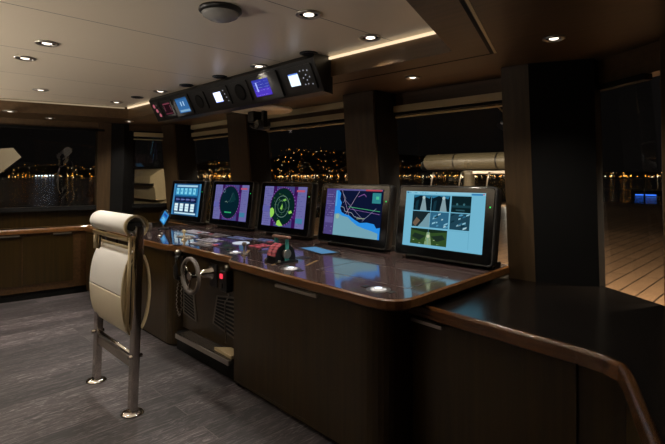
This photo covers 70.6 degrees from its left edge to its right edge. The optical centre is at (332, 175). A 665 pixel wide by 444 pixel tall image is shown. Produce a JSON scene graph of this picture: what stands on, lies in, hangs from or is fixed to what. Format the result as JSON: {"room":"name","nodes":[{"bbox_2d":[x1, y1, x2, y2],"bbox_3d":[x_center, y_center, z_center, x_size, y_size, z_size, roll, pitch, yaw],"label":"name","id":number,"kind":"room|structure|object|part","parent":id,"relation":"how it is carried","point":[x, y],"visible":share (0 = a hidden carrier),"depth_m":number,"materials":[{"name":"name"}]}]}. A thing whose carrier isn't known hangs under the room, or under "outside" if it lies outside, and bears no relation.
{"room":"control cabin","nodes":[
{"label":"control cabin","id":0,"kind":"room"},
{"bbox_2d":[0,117,97,128],"bbox_3d":[-4.964,-0.620,4.512,5.402,0.100,0.111,0,0,-32],"label":"trim","id":1,"kind":"structure","parent":0,"point":[7,121],"depth_m":5.49,"materials":[{"name":"brown wood"}]},
{"bbox_2d":[0,207,166,228],"bbox_3d":[-4.669,0.900,4.859,6.271,1.000,0.103,0,0,-32],"label":"wall","id":2,"kind":"structure","parent":0,"point":[67,217],"depth_m":5.64,"materials":[{"name":"brown wood"}]},
{"bbox_2d":[0,124,104,212],"bbox_3d":[-5.052,-0.075,4.470,5.208,0.990,0.166,0,0,-32],"label":"window","id":3,"kind":"structure","parent":2,"relation":"in","point":[81,207],"depth_m":5.52,"materials":[{"name":"black metal"}]},
{"bbox_3d":[-5.075,0.395,4.506,5.207,0.050,0.080,0,0,-32],"label":"sill","id":4,"kind":"part","parent":3,"relation":"part of","materials":[{"name":"black wood"}]},
{"bbox_3d":[-5.021,-0.555,4.421,5.207,0.030,0.050,0,0,-32],"label":"head rail","id":5,"kind":"part","parent":3,"relation":"part of","materials":[{"name":"black metal"}]},
{"bbox_2d":[94,122,111,211],"bbox_3d":[-2.874,0.120,5.878,0.160,1.560,0.265,0,0,-45],"label":"trim","id":6,"kind":"structure","parent":2,"relation":"attached to","point":[102,139],"depth_m":5.82,"materials":[{"name":"brown wood"}]},
{"bbox_2d":[109,123,135,214],"bbox_3d":[-2.674,0.120,5.974,0.327,1.560,0.209,0,0,-29],"label":"trim","id":7,"kind":"structure","parent":2,"relation":"attached to","point":[122,169],"depth_m":5.92,"materials":[{"name":"black"}]},
{"bbox_2d":[132,131,166,207],"bbox_3d":[-2.256,-0.075,6.232,0.726,0.990,0.181,0,0,-33],"label":"window","id":8,"kind":"structure","parent":2,"relation":"in","point":[136,133],"depth_m":6.09,"materials":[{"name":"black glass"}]},
{"bbox_3d":[-2.230,-0.555,6.189,0.726,0.030,0.050,0,0,-33],"label":"head rail","id":9,"kind":"part","parent":8,"relation":"part of","materials":[{"name":"black"}]},
{"bbox_3d":[-2.284,0.395,6.274,0.726,0.050,0.080,0,0,-33],"label":"sill","id":10,"kind":"part","parent":8,"relation":"part of","materials":[{"name":"black wood"}]},
{"bbox_2d":[161,124,196,224],"bbox_3d":[-1.991,0.120,6.188,0.395,1.560,0.382,0,0,-45],"label":"trim","id":11,"kind":"structure","parent":2,"relation":"attached to","point":[178,146],"depth_m":6.04,"materials":[{"name":"brown wood"}]},
{"bbox_2d":[129,124,160,131],"bbox_3d":[-2.315,-0.620,6.190,0.869,0.100,0.111,0,0,-33],"label":"trim","id":12,"kind":"structure","parent":0,"point":[132,127],"depth_m":6.06,"materials":[{"name":"brown wood"}]},
{"bbox_2d":[0,291,336,443],"bbox_3d":[-2.084,1.430,2.228,6.550,0.060,9.100,0,0,-45],"label":"floor","id":13,"kind":"structure","parent":0,"point":[46,343],"depth_m":3.02,"materials":[{"name":"grey wood"}]},
{"bbox_2d":[0,230,87,303],"bbox_3d":[-4.373,1.028,4.616,3.602,0.745,0.459,0,0,-33],"label":"base cabinet","id":14,"kind":"object","parent":13,"relation":"on","point":[49,264],"visible":0.86,"depth_m":5.34,"materials":[{"name":"brown wood"}]},
{"bbox_3d":[-3.538,0.670,5.148,0.183,0.015,0.018,0,0,-38],"label":"handle","id":15,"kind":"part","parent":14,"relation":"part of","materials":[{"name":"silver metal"}]},
{"bbox_3d":[-3.717,0.955,5.027,0.651,0.550,0.012,0,0,-38],"label":"door","id":16,"kind":"part","parent":14,"relation":"part of","materials":[{"name":"brown wood"}]},
{"bbox_2d":[0,224,91,235],"bbox_3d":[-4.356,0.624,4.612,3.627,0.052,0.489,0,0,-33],"label":"handrail","id":17,"kind":"object","parent":14,"relation":"on","point":[29,230],"visible":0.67,"depth_m":5.34,"materials":[{"name":"brown wood"}]},
{"bbox_3d":[-3.254,0.955,5.388,0.495,0.550,0.012,0,0,-38],"label":"door","id":18,"kind":"part","parent":14,"relation":"part of","materials":[{"name":"brown wood"}]},
{"bbox_2d":[86,210,150,418],"bbox_3d":[-1.369,0.820,3.015,0.206,1.165,0.752,0,0,-45],"label":"chair","id":19,"kind":"object","parent":13,"relation":"on","point":[116,271],"visible":1,"depth_m":2.89,"materials":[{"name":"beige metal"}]},
{"bbox_3d":[-1.599,0.846,3.224,0.044,1.092,0.060,3,-2,-44],"label":"post","id":20,"kind":"part","parent":19,"relation":"part of","materials":[{"name":"silver metal"}]},
{"bbox_2d":[89,282,127,333],"bbox_3d":[-1.436,0.851,3.030,0.072,0.249,0.585,0,0,-45],"label":"cushion","id":21,"kind":"object","parent":19,"relation":"on","point":[108,304],"depth_m":2.97,"materials":[{"name":"beige leather"}]},
{"bbox_3d":[-1.427,0.380,3.023,0.028,0.036,0.635,3,-2,-44],"label":"rail","id":22,"kind":"part","parent":19,"relation":"part of","materials":[{"name":"silver"}]},
{"bbox_2d":[90,243,132,295],"bbox_3d":[-1.431,0.590,3.035,0.078,0.267,0.585,3,-2,-44],"label":"cushion","id":23,"kind":"object","parent":19,"relation":"on","point":[108,271],"depth_m":2.98,"materials":[{"name":"white leather"}]},
{"bbox_3d":[-1.388,1.118,2.996,0.016,0.055,0.570,3,-2,-44],"label":"cross plate","id":24,"kind":"part","parent":19,"relation":"part of","materials":[{"name":"silver metal"}]},
{"bbox_3d":[-1.164,0.846,2.782,0.044,1.092,0.060,3,-2,-44],"label":"post","id":25,"kind":"part","parent":19,"relation":"part of","materials":[{"name":"silver metal"}]},
{"bbox_2d":[85,222,187,290],"bbox_3d":[-2.229,0.999,5.521,1.000,0.802,1.000,0,0,-45],"label":"base cabinet","id":26,"kind":"object","parent":13,"relation":"on","point":[90,250],"depth_m":5.44,"materials":[{"name":"brown wood"}]},
{"bbox_3d":[-2.229,0.624,5.521,1.000,0.052,1.000,0,0,-45],"label":"cabinet top","id":27,"kind":"part","parent":26,"relation":"part of","materials":[{"name":"brown wood"}]},
{"bbox_2d":[118,240,186,345],"bbox_3d":[-1.387,1.009,4.623,1.018,0.782,1.340,0,0,-45],"label":"base cabinet","id":28,"kind":"object","parent":13,"relation":"on","point":[163,322],"visible":0.25,"depth_m":3.94,"materials":[{"name":"brown wood"}]},
{"bbox_2d":[175,252,233,379],"bbox_3d":[-0.666,0.994,3.768,1.068,0.813,0.886,0,0,-45],"label":"bay","id":29,"kind":"object","parent":13,"relation":"on","point":[203,300],"visible":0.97,"depth_m":3.48,"materials":[{"name":"brown wood"}]},
{"bbox_2d":[173,249,185,315],"bbox_3d":[-1.228,0.862,3.779,0.099,0.542,0.088,0,0,-8],"label":"telephone handset","id":30,"kind":"object","parent":29,"relation":"attached to","point":[177,277],"visible":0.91,"depth_m":3.75,"materials":[{"name":"black plastic"}]},
{"bbox_3d":[-1.226,0.975,3.782,0.035,0.317,0.102,0,0,-44],"label":"coiled cord","id":31,"kind":"part","parent":30,"relation":"part of","materials":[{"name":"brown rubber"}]},
{"bbox_2d":[183,288,196,321],"bbox_3d":[-1.134,1.012,3.744,0.010,0.265,0.220,0,0,-44],"label":"grille","id":32,"kind":"object","parent":29,"relation":"attached to","point":[189,301],"depth_m":3.74,"materials":[{"name":"grey metal"}]},
{"bbox_3d":[-0.885,0.740,3.490,0.006,0.170,0.110,0,0,-44],"label":"mounting plate","id":33,"kind":"part","parent":29,"relation":"part of","materials":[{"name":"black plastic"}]},
{"bbox_2d":[212,295,233,338],"bbox_3d":[-0.755,1.000,3.359,0.010,0.320,0.390,0,0,-44],"label":"grille","id":34,"kind":"object","parent":29,"relation":"attached to","point":[218,301],"depth_m":3.39,"materials":[{"name":"grey"}]},
{"bbox_2d":[214,347,233,358],"bbox_3d":[-0.728,1.220,3.260,0.092,0.021,0.230,0,0,-45],"label":"document folder","id":35,"kind":"object","parent":29,"relation":"on","point":[228,352],"visible":0.71,"depth_m":3.25,"materials":[{"name":"beige"}]},
{"bbox_2d":[220,265,231,342],"bbox_3d":[-0.749,0.907,3.315,0.058,0.555,0.111,0,0,-45],"label":"switch box","id":36,"kind":"object","parent":29,"relation":"attached to","point":[225,274],"visible":0.99,"depth_m":3.29,"materials":[{"name":"black plastic"}]},
{"bbox_2d":[234,269,412,443],"bbox_3d":[0.153,1.009,3.022,1.066,0.782,1.324,0,0,-45],"label":"base cabinet","id":37,"kind":"object","parent":13,"relation":"on","point":[342,369],"visible":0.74,"depth_m":2.46,"materials":[{"name":"brown wood"}]},
{"bbox_3d":[-0.438,0.987,2.903,0.012,0.726,0.605,0,0,-44],"label":"door","id":38,"kind":"part","parent":37,"relation":"part of","materials":[{"name":"brown wood"}]},
{"bbox_3d":[-0.207,0.646,2.642,0.020,0.018,0.360,0,0,-44],"label":"handle","id":39,"kind":"part","parent":37,"relation":"part of","materials":[{"name":"silver metal"}]},
{"bbox_3d":[-0.031,0.987,2.483,0.012,0.726,0.545,0,0,-44],"label":"door","id":40,"kind":"part","parent":37,"relation":"part of","materials":[{"name":"brown wood"}]},
{"bbox_2d":[110,224,509,310],"bbox_3d":[-0.611,0.542,3.796,1.291,0.145,3.727,0,0,-45],"label":"countertop","id":41,"kind":"structure","parent":37,"relation":"on","point":[371,278],"depth_m":2.89,"materials":[{"name":"brown wood"}]},
{"bbox_2d":[158,209,169,229],"bbox_3d":[-1.751,0.457,4.907,0.158,0.206,0.111,0,0,10],"label":"display","id":42,"kind":"object","parent":41,"relation":"on","point":[164,217],"visible":1,"depth_m":4.88,"materials":[{"name":"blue plastic"}]},
{"bbox_2d":[169,180,211,224],"bbox_3d":[-1.667,0.309,5.502,0.720,0.503,0.176,0,0,42],"label":"monitor","id":43,"kind":"object","parent":41,"relation":"on","point":[189,198],"visible":0.91,"depth_m":5.40,"materials":[{"name":"black"}]},
{"bbox_3d":[-1.042,0.559,3.813,0.130,0.004,0.300,0,0,-45],"label":"control panel","id":44,"kind":"part","parent":41,"relation":"part of","materials":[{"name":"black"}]},
{"bbox_3d":[-0.817,0.559,3.656,0.120,0.004,0.120,0,0,-45],"label":"control panel","id":45,"kind":"part","parent":41,"relation":"part of","materials":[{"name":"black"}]},
{"bbox_2d":[209,181,258,230],"bbox_3d":[-1.028,0.309,4.923,0.720,0.503,0.184,0,0,43],"label":"monitor","id":46,"kind":"object","parent":41,"relation":"on","point":[233,203],"visible":0.98,"depth_m":4.82,"materials":[{"name":"black"}]},
{"bbox_2d":[264,234,297,264],"bbox_3d":[-0.335,0.475,3.063,0.170,0.169,0.167,0,0,-45],"label":"lever","id":47,"kind":"object","parent":41,"relation":"on","point":[278,253],"visible":1,"depth_m":3.02,"materials":[{"name":"black plastic"}]},
{"bbox_3d":[-0.334,0.554,3.065,0.167,0.011,0.167,0,0,-44],"label":"plate","id":48,"kind":"part","parent":47,"relation":"part of","materials":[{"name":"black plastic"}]},
{"bbox_3d":[-0.296,0.476,3.022,0.034,0.140,0.012,0,0,-44],"label":"lever","id":49,"kind":"part","parent":47,"relation":"part of","materials":[{"name":"teal"}]},
{"bbox_2d":[257,182,318,239],"bbox_3d":[-0.411,0.310,4.308,0.720,0.500,0.187,0,0,44],"label":"monitor","id":50,"kind":"object","parent":41,"relation":"on","point":[285,208],"visible":0.96,"depth_m":4.21,"materials":[{"name":"black"}]},
{"bbox_3d":[-0.198,0.559,3.198,0.080,0.004,0.100,0,0,-45],"label":"control panel","id":51,"kind":"part","parent":41,"relation":"part of","materials":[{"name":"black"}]},
{"bbox_3d":[-0.107,0.559,3.511,0.160,0.004,0.372,0,0,-31],"label":"touch pad frame","id":52,"kind":"part","parent":41,"relation":"part of","materials":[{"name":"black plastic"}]},
{"bbox_2d":[317,183,396,251],"bbox_3d":[0.189,0.313,3.677,0.176,0.495,0.720,0,0,-45],"label":"monitor","id":53,"kind":"object","parent":41,"relation":"on","point":[356,215],"visible":0.98,"depth_m":3.58,"materials":[{"name":"black"}]},
{"bbox_2d":[394,185,501,268],"bbox_3d":[0.738,0.313,3.047,0.176,0.495,0.720,0,0,-44],"label":"monitor","id":54,"kind":"object","parent":41,"relation":"on","point":[454,224],"visible":1,"depth_m":2.96,"materials":[{"name":"black"}]},
{"bbox_2d":[411,315,641,443],"bbox_3d":[0.649,1.040,1.056,1.206,0.720,3.849,0,0,16],"label":"base cabinet","id":55,"kind":"object","parent":13,"relation":"on","point":[469,387],"visible":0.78,"depth_m":1.95,"materials":[{"name":"brown wood"}]},
{"bbox_3d":[0.448,0.702,2.236,0.022,0.016,0.185,0,0,-39],"label":"handle","id":56,"kind":"part","parent":55,"relation":"part of","materials":[{"name":"silver metal"}]},
{"bbox_2d":[409,274,664,443],"bbox_3d":[0.662,0.648,1.120,1.222,0.060,4.038,0,0,16],"label":"countertop","id":57,"kind":"structure","parent":55,"relation":"on","point":[618,335],"depth_m":1.99,"materials":[{"name":"black"}]},
{"bbox_2d":[0,0,432,106],"bbox_3d":[-2.084,-0.810,2.228,6.550,0.060,9.100,0,0,-45],"label":"ceiling","id":58,"kind":"structure","parent":0,"point":[108,50],"depth_m":2.70,"materials":[{"name":"white paint"}]},
{"bbox_2d":[13,55,35,60],"bbox_3d":[-2.038,-0.775,3.115,0.128,0.013,0.128,0,0,-45],"label":"recessed light","id":59,"kind":"object","parent":58,"relation":"in","point":[18,57],"visible":1,"depth_m":3.10,"materials":[{"name":"silver"}]},
{"bbox_2d":[32,88,48,91],"bbox_3d":[-2.650,-0.775,4.266,0.128,0.013,0.128,0,0,-45],"label":"recessed light","id":60,"kind":"object","parent":58,"relation":"in","point":[34,89],"visible":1,"depth_m":4.25,"materials":[{"name":"silver"}]},
{"bbox_2d":[34,40,59,46],"bbox_3d":[-1.680,-0.775,2.765,0.128,0.013,0.128,0,0,-45],"label":"recessed light","id":61,"kind":"object","parent":58,"relation":"in","point":[45,43],"visible":1,"depth_m":2.75,"materials":[{"name":"silver metal"}]},
{"bbox_2d":[0,98,124,108],"bbox_3d":[-4.510,-0.766,3.990,5.078,0.016,0.012,0,0,-32],"label":"light strip","id":62,"kind":"object","parent":58,"relation":"attached to","point":[0,98],"visible":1,"depth_m":5.01,"materials":[{"name":"white plastic"}]},
{"bbox_2d":[0,98,127,122],"bbox_3d":[-4.867,-0.715,4.319,5.414,0.130,0.944,0,0,-32],"label":"trim","id":63,"kind":"structure","parent":58,"relation":"attached to","point":[25,110],"depth_m":5.09,"materials":[{"name":"brown wood"}]},
{"bbox_2d":[2,110,16,112],"bbox_3d":[-3.247,-0.645,4.731,0.128,0.013,0.128,0,0,-45],"label":"recessed light","id":64,"kind":"object","parent":63,"relation":"attached to","point":[9,111],"visible":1,"depth_m":4.71,"materials":[{"name":"silver"}]},
{"bbox_2d":[110,101,122,103],"bbox_3d":[-2.290,-0.775,4.984,0.128,0.013,0.128,0,0,-45],"label":"recessed light","id":65,"kind":"object","parent":58,"relation":"in","point":[115,102],"visible":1,"depth_m":4.97,"materials":[{"name":"silver"}]},
{"bbox_2d":[131,96,143,98],"bbox_3d":[-1.939,-0.774,4.670,0.120,0.016,0.120,0,0,-45],"label":"ceiling speaker","id":66,"kind":"object","parent":58,"relation":"attached to","point":[135,97],"visible":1,"depth_m":4.64,"materials":[{"name":"black plastic"}]},
{"bbox_2d":[153,90,167,92],"bbox_3d":[-1.589,-0.775,4.341,0.128,0.013,0.128,0,0,-45],"label":"recessed light","id":67,"kind":"object","parent":58,"relation":"in","point":[156,91],"visible":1,"depth_m":4.33,"materials":[{"name":"silver"}]},
{"bbox_2d":[179,84,192,86],"bbox_3d":[-1.259,-0.774,4.049,0.120,0.016,0.120,0,0,-45],"label":"ceiling speaker","id":68,"kind":"object","parent":58,"relation":"attached to","point":[182,85],"visible":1,"depth_m":4.02,"materials":[{"name":"black"}]},
{"bbox_2d":[198,1,241,22],"bbox_3d":[-0.525,-0.754,2.204,0.200,0.056,0.200,0,0,-45],"label":"ceiling light","id":69,"kind":"object","parent":58,"relation":"attached to","point":[214,11],"visible":1,"depth_m":2.15,"materials":[{"name":"black"}]},
{"bbox_2d":[212,75,227,78],"bbox_3d":[-0.887,-0.774,3.699,0.120,0.016,0.120,0,0,-45],"label":"ceiling speaker","id":70,"kind":"object","parent":58,"relation":"attached to","point":[213,76],"visible":1,"depth_m":3.67,"materials":[{"name":"black"}]},
{"bbox_2d":[149,54,332,122],"bbox_3d":[-0.929,-0.657,3.916,0.179,0.244,2.472,0,0,-45],"label":"panel","id":71,"kind":"object","parent":58,"relation":"attached to","point":[303,77],"visible":1,"depth_m":3.54,"materials":[{"name":"black plastic"}]},
{"bbox_3d":[-1.737,-0.649,4.693,0.092,0.162,0.150,0,0,-44],"label":"instrument frame","id":72,"kind":"part","parent":71,"relation":"part of","materials":[{"name":"black plastic"}]},
{"bbox_3d":[-1.579,-0.649,4.533,0.088,0.153,0.220,0,0,-44],"label":"instrument frame","id":73,"kind":"part","parent":71,"relation":"part of","materials":[{"name":"black plastic"}]},
{"bbox_3d":[-1.369,-0.649,4.319,0.099,0.175,0.300,0,0,-44],"label":"instrument frame","id":74,"kind":"part","parent":71,"relation":"part of","materials":[{"name":"black"}]},
{"bbox_3d":[-1.148,-0.649,4.094,0.084,0.144,0.210,0,0,-44],"label":"instrument frame","id":75,"kind":"part","parent":71,"relation":"part of","materials":[{"name":"black plastic"}]},
{"bbox_3d":[-0.917,-0.649,3.859,0.088,0.153,0.270,0,0,-44],"label":"instrument frame","id":76,"kind":"part","parent":71,"relation":"part of","materials":[{"name":"black plastic"}]},
{"bbox_3d":[-0.707,-0.649,3.645,0.090,0.157,0.230,0,0,-44],"label":"instrument frame","id":77,"kind":"part","parent":71,"relation":"part of","materials":[{"name":"black plastic"}]},
{"bbox_3d":[-0.481,-0.648,3.411,0.107,0.182,0.340,0,0,-44],"label":"instrument frame","id":78,"kind":"part","parent":71,"relation":"part of","materials":[{"name":"black plastic"}]},
{"bbox_3d":[-0.220,-0.649,3.149,0.092,0.162,0.300,0,0,-44],"label":"instrument frame","id":79,"kind":"part","parent":71,"relation":"part of","materials":[{"name":"black plastic"}]},
{"bbox_2d":[250,64,267,68],"bbox_3d":[-0.522,-0.775,3.342,0.128,0.013,0.128,0,0,-45],"label":"recessed light","id":80,"kind":"object","parent":58,"relation":"in","point":[256,66],"visible":0.98,"depth_m":3.33,"materials":[{"name":"silver"}]},
{"bbox_2d":[127,31,435,108],"bbox_3d":[-0.861,-0.766,3.900,4.111,0.016,0.012,0,0,45],"label":"light strip","id":81,"kind":"object","parent":58,"relation":"attached to","point":[431,32],"visible":0.36,"depth_m":2.78,"materials":[{"name":"white plastic"}]},
{"bbox_2d":[299,51,317,55],"bbox_3d":[-0.151,-0.774,2.993,0.120,0.016,0.120,0,0,-45],"label":"ceiling speaker","id":82,"kind":"object","parent":58,"relation":"attached to","point":[303,53],"visible":0.94,"depth_m":2.96,"materials":[{"name":"black plastic"}]},
{"bbox_2d":[302,53,315,55],"bbox_3d":[-0.151,-0.768,2.993,0.100,0.005,0.100,0,0,-44],"label":"grille","id":83,"kind":"object","parent":82,"relation":"attached to","point":[303,54],"depth_m":2.98,"materials":[{"name":"black plastic"}]},
{"bbox_2d":[296,10,321,19],"bbox_3d":[-0.115,-0.775,2.271,0.128,0.013,0.128,0,0,-45],"label":"recessed light","id":84,"kind":"object","parent":58,"relation":"in","point":[302,14],"visible":1,"depth_m":2.27,"materials":[{"name":"silver"}]},
{"bbox_2d":[359,34,381,41],"bbox_3d":[0.214,-0.775,2.650,0.128,0.013,0.128,0,0,-45],"label":"recessed light","id":85,"kind":"object","parent":58,"relation":"in","point":[366,37],"visible":1,"depth_m":2.64,"materials":[{"name":"silver"}]},
{"bbox_2d":[111,6,664,125],"bbox_3d":[-0.335,-0.715,4.122,1.100,0.130,6.450,0,0,-45],"label":"ceiling panel","id":86,"kind":"object","parent":58,"relation":"attached to","point":[601,39],"depth_m":2.66,"materials":[{"name":"brown wood"}]},
{"bbox_2d":[231,104,292,130],"bbox_3d":[-0.622,-0.519,4.086,0.550,0.262,0.550,0,0,-45],"label":"mount","id":87,"kind":"object","parent":86,"relation":"attached to","point":[257,116],"visible":0.88,"depth_m":4.04,"materials":[{"name":"black metal"}]},
{"bbox_3d":[-0.622,-0.572,4.086,0.550,0.031,0.550,0,0,-44],"label":"plate","id":88,"kind":"part","parent":87,"relation":"part of","materials":[{"name":"brown wood"}]},
{"bbox_2d":[191,102,343,129],"bbox_3d":[-0.848,-0.621,5.097,0.035,0.052,3.140,0,0,-45],"label":"trim","id":89,"kind":"structure","parent":86,"relation":"attached to","point":[339,105],"depth_m":4.55,"materials":[{"name":"beige wood"}]},
{"bbox_2d":[405,75,420,79],"bbox_3d":[0.529,-0.645,3.100,0.102,0.013,0.102,0,0,-45],"label":"recessed light","id":90,"kind":"object","parent":86,"relation":"attached to","point":[412,77],"visible":1,"depth_m":3.09,"materials":[{"name":"silver"}]},
{"bbox_2d":[542,35,565,42],"bbox_3d":[1.045,-0.645,2.218,0.102,0.013,0.102,0,0,-45],"label":"recessed light","id":91,"kind":"object","parent":86,"relation":"attached to","point":[552,38],"visible":1,"depth_m":2.21,"materials":[{"name":"silver"}]},
{"bbox_2d":[406,0,664,50],"bbox_3d":[0.130,-0.715,-0.509,1.733,0.130,5.765,0,0,26],"label":"ceiling panel","id":92,"kind":"object","parent":58,"relation":"attached to","point":[501,20],"depth_m":1.90,"materials":[{"name":"brown wood"}]},
{"bbox_2d":[335,0,496,83],"bbox_3d":[0.290,-0.649,2.555,1.096,0.004,3.049,0,0,-13],"label":"trim","id":93,"kind":"structure","parent":92,"relation":"attached to","point":[462,2],"depth_m":2.13,"materials":[{"name":"black wood"}]},
{"bbox_2d":[227,113,270,226],"bbox_3d":[-0.869,0.120,5.047,0.395,1.560,0.362,0,0,-45],"label":"pillar","id":94,"kind":"structure","parent":0,"point":[249,155],"depth_m":4.91,"materials":[{"name":"brown wood"}]},
{"bbox_2d":[194,78,501,132],"bbox_3d":[-0.247,-0.590,4.601,0.118,0.160,5.150,0,0,-45],"label":"trim","id":95,"kind":"structure","parent":0,"point":[492,85],"depth_m":3.50,"materials":[{"name":"brown metal"}]},
{"bbox_2d":[343,90,399,245],"bbox_3d":[0.338,0.120,3.818,0.395,1.560,0.327,0,0,-45],"label":"pillar","id":96,"kind":"structure","parent":0,"point":[370,122],"depth_m":3.69,"materials":[{"name":"brown wood"}]},
{"bbox_2d":[314,202,663,304],"bbox_3d":[6.740,1.150,10.690,18.400,0.100,12.200,0,0,-45],"label":"deck","id":97,"kind":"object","parent":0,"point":[633,232],"depth_m":7.28,"materials":[{"name":"brown wood"}]},
{"bbox_2d":[423,152,504,185],"bbox_3d":[2.052,0.388,6.615,0.320,1.424,1.720,0,0,-45],"label":"deck crane","id":98,"kind":"object","parent":97,"relation":"on","point":[492,162],"visible":0.62,"depth_m":6.64,"materials":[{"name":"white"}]},
{"bbox_2d":[603,177,661,203],"bbox_3d":[13.149,0.585,17.009,0.060,1.030,12.230,0,0,-45],"label":"deck railing","id":99,"kind":"object","parent":97,"relation":"on","point":[644,178],"visible":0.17,"depth_m":18.32,"materials":[{"name":"black metal"}]},
{"bbox_3d":[13.160,0.317,16.998,0.060,0.493,12.200,0,0,-44],"label":"rail","id":100,"kind":"part","parent":99,"relation":"part of","materials":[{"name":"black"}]},
{"bbox_2d":[501,58,605,286],"bbox_3d":[1.322,0.120,2.813,0.390,1.560,0.470,0,0,-45],"label":"pillar","id":101,"kind":"structure","parent":0,"point":[552,132],"depth_m":2.72,"materials":[{"name":"brown wood"}]},
{"bbox_2d":[598,41,659,84],"bbox_3d":[1.587,-0.590,2.521,0.118,0.160,0.582,0,0,-10],"label":"wall","id":102,"kind":"structure","parent":0,"point":[646,58],"depth_m":2.44,"materials":[{"name":"brown wood"}]},
{"bbox_2d":[659,35,664,305],"bbox_3d":[1.643,0.120,2.098,0.236,1.560,0.515,0,0,8],"label":"pillar","id":103,"kind":"structure","parent":0,"point":[662,38],"depth_m":2.23,"materials":[{"name":"brown wood"}]},
{"bbox_3d":[-0.154,1.050,4.693,0.100,0.700,5.150,0,0,-45],"label":"wall","id":104,"kind":"structure","parent":0,"visible":0},
{"bbox_2d":[191,128,227,139],"bbox_3d":[-1.325,0.080,5.722,0.213,1.260,1.240,0,0,-45],"label":"window","id":105,"kind":"structure","parent":104,"relation":"in","point":[220,132],"depth_m":5.77,"materials":[{"name":"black glass"}]},
{"bbox_3d":[-1.367,-0.495,5.681,0.050,0.030,1.240,0,0,-44],"label":"head rail","id":106,"kind":"part","parent":105,"relation":"part of","materials":[{"name":"black"}]},
{"bbox_2d":[267,113,343,131],"bbox_3d":[-0.158,0.080,4.535,0.213,1.260,1.390,0,0,-45],"label":"window","id":107,"kind":"structure","parent":104,"relation":"in","point":[333,118],"depth_m":4.47,"materials":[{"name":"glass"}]},
{"bbox_3d":[-0.200,-0.495,4.493,0.050,0.030,1.390,0,0,-44],"label":"head rail","id":108,"kind":"part","parent":107,"relation":"part of","materials":[{"name":"black"}]},
{"bbox_2d":[393,92,501,117],"bbox_3d":[0.895,0.080,3.463,0.213,1.260,0.985,0,0,-45],"label":"blind","id":109,"kind":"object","parent":104,"relation":"in","point":[489,99],"depth_m":3.38,"materials":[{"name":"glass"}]},
{"bbox_3d":[0.853,-0.495,3.421,0.050,0.030,0.985,0,0,-44],"label":"head rail","id":110,"kind":"part","parent":109,"relation":"part of","materials":[{"name":"black"}]},
{"label":"outside","id":111,"kind":"structure","parent":0,"visible":0},
{"bbox_2d":[0,148,20,172],"bbox_3d":[-7.672,0.525,10.126,1.450,2.250,1.000,0,0,-45],"label":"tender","id":112,"kind":"object","parent":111,"point":[8,156],"visible":1,"depth_m":10.10,"materials":[{"name":"beige plastic"}]},
{"bbox_3d":[1.715,1.060,2.543,0.412,0.680,0.537,0,0,-45],"label":"wall","id":113,"kind":"structure","parent":0,"visible":0},
{"bbox_2d":[597,73,651,91],"bbox_3d":[1.609,0.130,2.574,0.198,1.280,0.436,0,0,-10],"label":"trim","id":114,"kind":"structure","parent":113,"relation":"in","point":[642,77],"depth_m":2.46,"materials":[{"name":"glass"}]},
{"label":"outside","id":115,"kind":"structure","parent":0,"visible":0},
{"bbox_2d":[134,168,166,203],"bbox_3d":[-4.508,0.800,12.114,1.250,2.000,1.840,0,0,-45],"label":"locker","id":116,"kind":"object","parent":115,"point":[149,184],"visible":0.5,"depth_m":11.34,"materials":[{"name":"beige"}]},
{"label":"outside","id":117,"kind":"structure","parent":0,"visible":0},
{"bbox_2d":[0,150,661,177],"bbox_3d":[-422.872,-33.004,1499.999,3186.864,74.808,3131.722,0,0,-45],"label":"hillside","id":118,"kind":"structure","parent":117,"point":[310,163],"depth_m":1118.49,"materials":[{"name":"black"}]},
{"bbox_2d":[13,149,657,176],"bbox_3d":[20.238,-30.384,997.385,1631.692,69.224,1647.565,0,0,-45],"label":"city lights","id":119,"kind":"object","parent":118,"relation":"on","point":[289,149],"visible":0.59,"depth_m":954.83},
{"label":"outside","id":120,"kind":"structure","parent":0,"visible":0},
{"bbox_2d":[0,178,662,220],"bbox_3d":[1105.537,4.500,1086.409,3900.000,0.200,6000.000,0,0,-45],"label":"water","id":121,"kind":"structure","parent":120,"point":[14,192],"depth_m":159.10,"materials":[{"name":"black liquid"}]},
{"bbox_2d":[631,190,661,195],"bbox_3d":[67.341,3.750,99.755,2.100,1.100,6.500,0,0,-45],"label":"boat","id":122,"kind":"object","parent":121,"relation":"on","point":[633,192],"visible":0.9,"depth_m":99.49,"materials":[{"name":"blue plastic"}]}
]}

